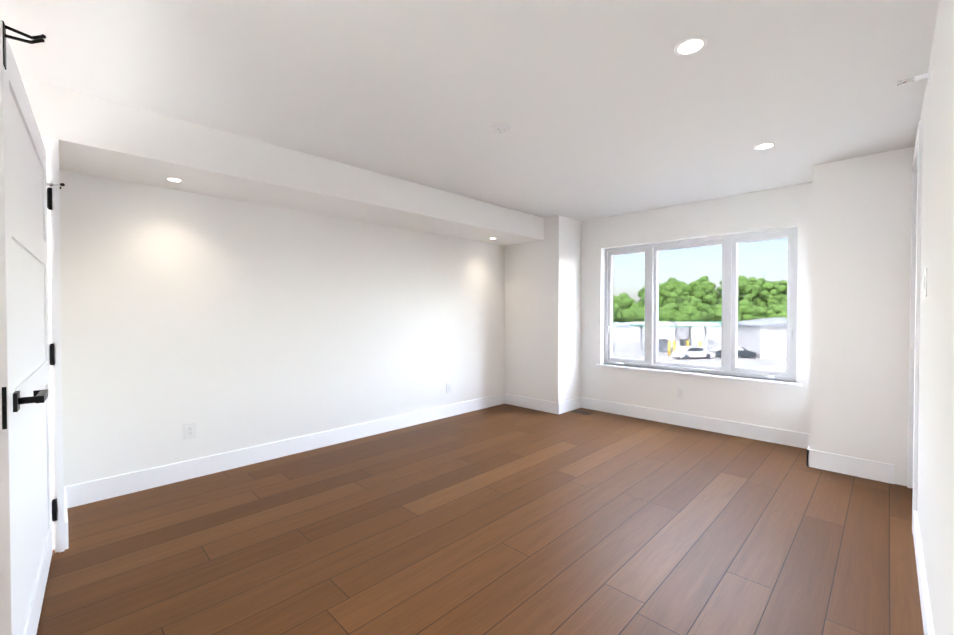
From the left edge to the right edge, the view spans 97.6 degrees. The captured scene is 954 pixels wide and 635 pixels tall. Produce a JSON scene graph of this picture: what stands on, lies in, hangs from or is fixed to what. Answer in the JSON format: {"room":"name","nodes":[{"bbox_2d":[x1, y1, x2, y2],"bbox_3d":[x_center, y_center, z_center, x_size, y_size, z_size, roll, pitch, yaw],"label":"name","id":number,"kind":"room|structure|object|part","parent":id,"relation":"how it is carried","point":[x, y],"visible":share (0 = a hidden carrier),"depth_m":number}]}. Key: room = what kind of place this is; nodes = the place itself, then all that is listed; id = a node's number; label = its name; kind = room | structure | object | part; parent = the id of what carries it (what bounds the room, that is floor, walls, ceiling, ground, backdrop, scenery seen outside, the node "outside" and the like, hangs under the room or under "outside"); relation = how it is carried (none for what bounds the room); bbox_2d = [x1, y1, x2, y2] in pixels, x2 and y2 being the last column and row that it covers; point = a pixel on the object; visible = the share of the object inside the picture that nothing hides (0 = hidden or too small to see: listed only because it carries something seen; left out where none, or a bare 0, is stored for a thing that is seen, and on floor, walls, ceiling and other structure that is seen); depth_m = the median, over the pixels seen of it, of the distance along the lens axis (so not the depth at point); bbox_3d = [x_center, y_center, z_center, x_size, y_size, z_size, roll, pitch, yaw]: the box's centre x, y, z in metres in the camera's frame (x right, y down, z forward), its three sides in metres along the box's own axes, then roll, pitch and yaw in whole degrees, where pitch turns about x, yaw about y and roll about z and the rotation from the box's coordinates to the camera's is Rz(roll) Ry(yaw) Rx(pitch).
{"room":"empty bedroom","nodes":[
{"label":"empty bedroom","id":0,"kind":"room"},
{"bbox_2d":[21,76,64,549],"bbox_3d":[-2.888,0.021,1.606,0.120,2.460,1.828,1,1,45],"label":"wall","id":1,"kind":"structure","parent":0,"point":[42,98],"depth_m":2.17},
{"bbox_2d":[0,20,64,634],"bbox_3d":[-1.775,0.187,1.708,0.123,2.100,1.383,-1,1,-42],"label":"door","id":2,"kind":"structure","parent":1,"relation":"in","point":[26,550],"depth_m":1.46},
{"bbox_3d":[-1.775,0.106,1.707,0.122,1.938,1.383,-1,1,-42],"label":"door hardware","id":3,"kind":"part","parent":2,"relation":"part of"},
{"bbox_2d":[41,136,63,552],"bbox_3d":[-2.762,0.162,1.728,0.141,2.175,1.475,1,1,45],"label":"door frame","id":4,"kind":"structure","parent":1,"relation":"attached to","point":[51,145],"depth_m":2.20},
{"bbox_2d":[64,485,71,549],"bbox_3d":[-2.423,1.167,2.457,0.630,0.143,0.014,1,1,45],"label":"baseboard","id":5,"kind":"structure","parent":1,"relation":"attached to","point":[67,489],"depth_m":2.48},
{"bbox_2d":[59,170,504,485],"bbox_3d":[-0.964,-0.022,4.554,0.200,2.460,5.230,1,1,45],"label":"wall","id":6,"kind":"structure","parent":0,"point":[226,324],"depth_m":3.44},
{"bbox_2d":[184,422,195,439],"bbox_3d":[-2.185,0.863,3.180,0.009,0.124,0.078,1,1,45],"label":"electrical outlet","id":7,"kind":"object","parent":6,"relation":"attached to","point":[190,430],"visible":1,"depth_m":3.18},
{"bbox_2d":[72,393,503,506],"bbox_3d":[-1.141,1.141,4.239,0.014,0.143,4.352,1,1,45],"label":"baseboard","id":8,"kind":"structure","parent":6,"relation":"attached to","point":[83,493],"depth_m":3.47},
{"bbox_2d":[446,383,450,393],"bbox_3d":[-0.338,0.856,5.053,0.009,0.124,0.078,1,1,45],"label":"electrical outlet","id":9,"kind":"object","parent":6,"relation":"attached to","point":[448,387],"visible":1,"depth_m":5.04},
{"bbox_2d":[58,86,543,245],"bbox_3d":[-0.911,-1.104,3.979,0.660,0.280,4.352,1,1,45],"label":"ceiling","id":10,"kind":"structure","parent":0,"point":[102,137],"depth_m":2.98},
{"bbox_2d":[166,177,182,181],"bbox_3d":[-2.080,-0.945,2.867,0.096,0.006,0.096,1,1,45],"label":"recessed light","id":11,"kind":"object","parent":10,"relation":"in","point":[171,179],"visible":1,"depth_m":2.86},
{"bbox_2d":[0,0,939,221],"bbox_3d":[-0.359,-1.323,2.549,4.950,0.200,7.250,1,1,45],"label":"ceiling","id":12,"kind":"structure","parent":0,"point":[605,108],"depth_m":2.15},
{"bbox_2d":[492,123,510,133],"bbox_3d":[0.156,-1.216,2.695,0.124,0.017,0.124,1,1,45],"label":"disc","id":13,"kind":"object","parent":12,"relation":"attached to","point":[500,128],"visible":1,"depth_m":2.67},
{"bbox_2d":[674,37,706,55],"bbox_3d":[0.954,-1.210,1.866,0.132,0.006,0.132,1,1,45],"label":"recessed light","id":14,"kind":"object","parent":12,"relation":"in","point":[689,46],"visible":1,"depth_m":1.86},
{"bbox_2d":[754,142,775,149],"bbox_3d":[2.063,-1.226,2.991,0.132,0.006,0.132,1,1,45],"label":"recessed light","id":15,"kind":"object","parent":12,"relation":"in","point":[764,146],"visible":1,"depth_m":2.99},
{"bbox_2d":[36,404,923,634],"bbox_3d":[-0.359,1.337,2.587,4.950,0.200,7.250,1,1,45],"label":"floor","id":16,"kind":"structure","parent":0,"point":[504,519],"depth_m":2.30},
{"bbox_2d":[570,410,592,414],"bbox_3d":[1.312,1.196,5.263,0.260,0.004,0.110,1,1,45],"label":"floor vent","id":17,"kind":"object","parent":16,"relation":"in","point":[581,412],"visible":1,"depth_m":5.25},
{"bbox_2d":[505,215,580,402],"bbox_3d":[0.885,-0.038,5.659,0.880,2.460,0.540,1,1,45],"label":"wall","id":18,"kind":"structure","parent":0,"point":[542,319],"depth_m":5.39},
{"bbox_2d":[504,393,559,414],"bbox_3d":[0.706,1.123,5.464,0.864,0.143,0.014,1,1,45],"label":"baseboard","id":19,"kind":"structure","parent":18,"relation":"attached to","point":[516,400],"depth_m":5.44},
{"bbox_2d":[560,397,579,413],"bbox_3d":[1.193,1.125,5.352,0.014,0.143,0.450,1,1,45],"label":"baseboard","id":20,"kind":"structure","parent":18,"relation":"attached to","point":[572,404],"depth_m":5.33},
{"bbox_2d":[580,182,811,432],"bbox_3d":[2.266,-0.026,4.838,4.400,2.460,0.270,1,1,45],"label":"wall","id":21,"kind":"structure","parent":0,"point":[784,407],"depth_m":4.49},
{"bbox_2d":[677,387,683,398],"bbox_3d":[2.268,0.846,4.654,0.078,0.124,0.009,1,1,45],"label":"outlet","id":22,"kind":"object","parent":21,"relation":"attached to","point":[680,393],"visible":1,"depth_m":4.65},
{"bbox_2d":[580,397,808,447],"bbox_3d":[2.241,1.135,4.680,2.450,0.143,0.014,1,1,45],"label":"baseboard","id":23,"kind":"structure","parent":21,"relation":"attached to","point":[768,434],"depth_m":4.49},
{"bbox_2d":[596,364,801,386],"bbox_3d":[2.312,0.618,4.652,2.090,0.024,0.127,1,1,45],"label":"window sill","id":24,"kind":"structure","parent":21,"relation":"attached to","point":[781,382],"depth_m":4.42},
{"bbox_2d":[604,227,797,381],"bbox_3d":[2.374,-0.134,4.704,2.000,1.480,0.148,1,1,45],"label":"window","id":25,"kind":"structure","parent":21,"relation":"in","point":[729,243],"depth_m":4.45},
{"bbox_2d":[612,238,787,370],"bbox_3d":[2.393,-0.135,4.723,1.860,1.340,0.016,1,1,45],"label":"window panel","id":26,"kind":"object","parent":25,"relation":"attached to","point":[689,305],"visible":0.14,"depth_m":4.62},
{"bbox_2d":[809,146,914,485],"bbox_3d":[3.242,-0.004,3.314,0.870,2.460,0.570,1,1,45],"label":"wall","id":27,"kind":"structure","parent":0,"point":[860,299],"depth_m":3.20},
{"bbox_2d":[804,437,811,465],"bbox_3d":[2.901,1.150,3.615,0.014,0.143,0.524,1,1,45],"label":"baseboard","id":28,"kind":"structure","parent":27,"relation":"attached to","point":[806,443],"depth_m":3.43},
{"bbox_2d":[808,450,893,483],"bbox_3d":[2.914,1.156,3.245,0.465,0.143,0.014,1,1,45],"label":"baseboard","id":29,"kind":"structure","parent":27,"relation":"attached to","point":[853,466],"depth_m":3.24},
{"bbox_2d":[917,0,953,634],"bbox_3d":[1.089,0.034,0.719,0.290,2.460,6.150,1,1,45],"label":"wall","id":30,"kind":"structure","parent":0,"point":[935,493],"depth_m":1.48},
{"bbox_2d":[897,65,929,85],"bbox_3d":[2.095,-1.145,2.005,0.108,0.070,0.050,1,1,45],"label":"bracket","id":31,"kind":"object","parent":30,"relation":"attached to","point":[918,77],"visible":1,"depth_m":1.99},
{"bbox_2d":[907,120,922,533],"bbox_3d":[2.872,0.061,2.638,0.166,2.350,0.914,1,1,45],"label":"door frame","id":32,"kind":"structure","parent":30,"relation":"attached to","point":[914,317],"depth_m":2.43},
{"bbox_2d":[913,510,934,634],"bbox_3d":[0.656,1.196,0.513,0.014,0.143,5.225,1,1,45],"label":"baseboard","id":33,"kind":"structure","parent":30,"relation":"attached to","point":[928,628],"depth_m":1.79},
{"bbox_2d":[923,268,926,296],"bbox_3d":[2.123,-0.165,1.979,0.012,0.132,0.078,1,1,45],"label":"switch plate","id":34,"kind":"object","parent":30,"relation":"attached to","point":[925,285],"visible":1,"depth_m":1.95}
]}

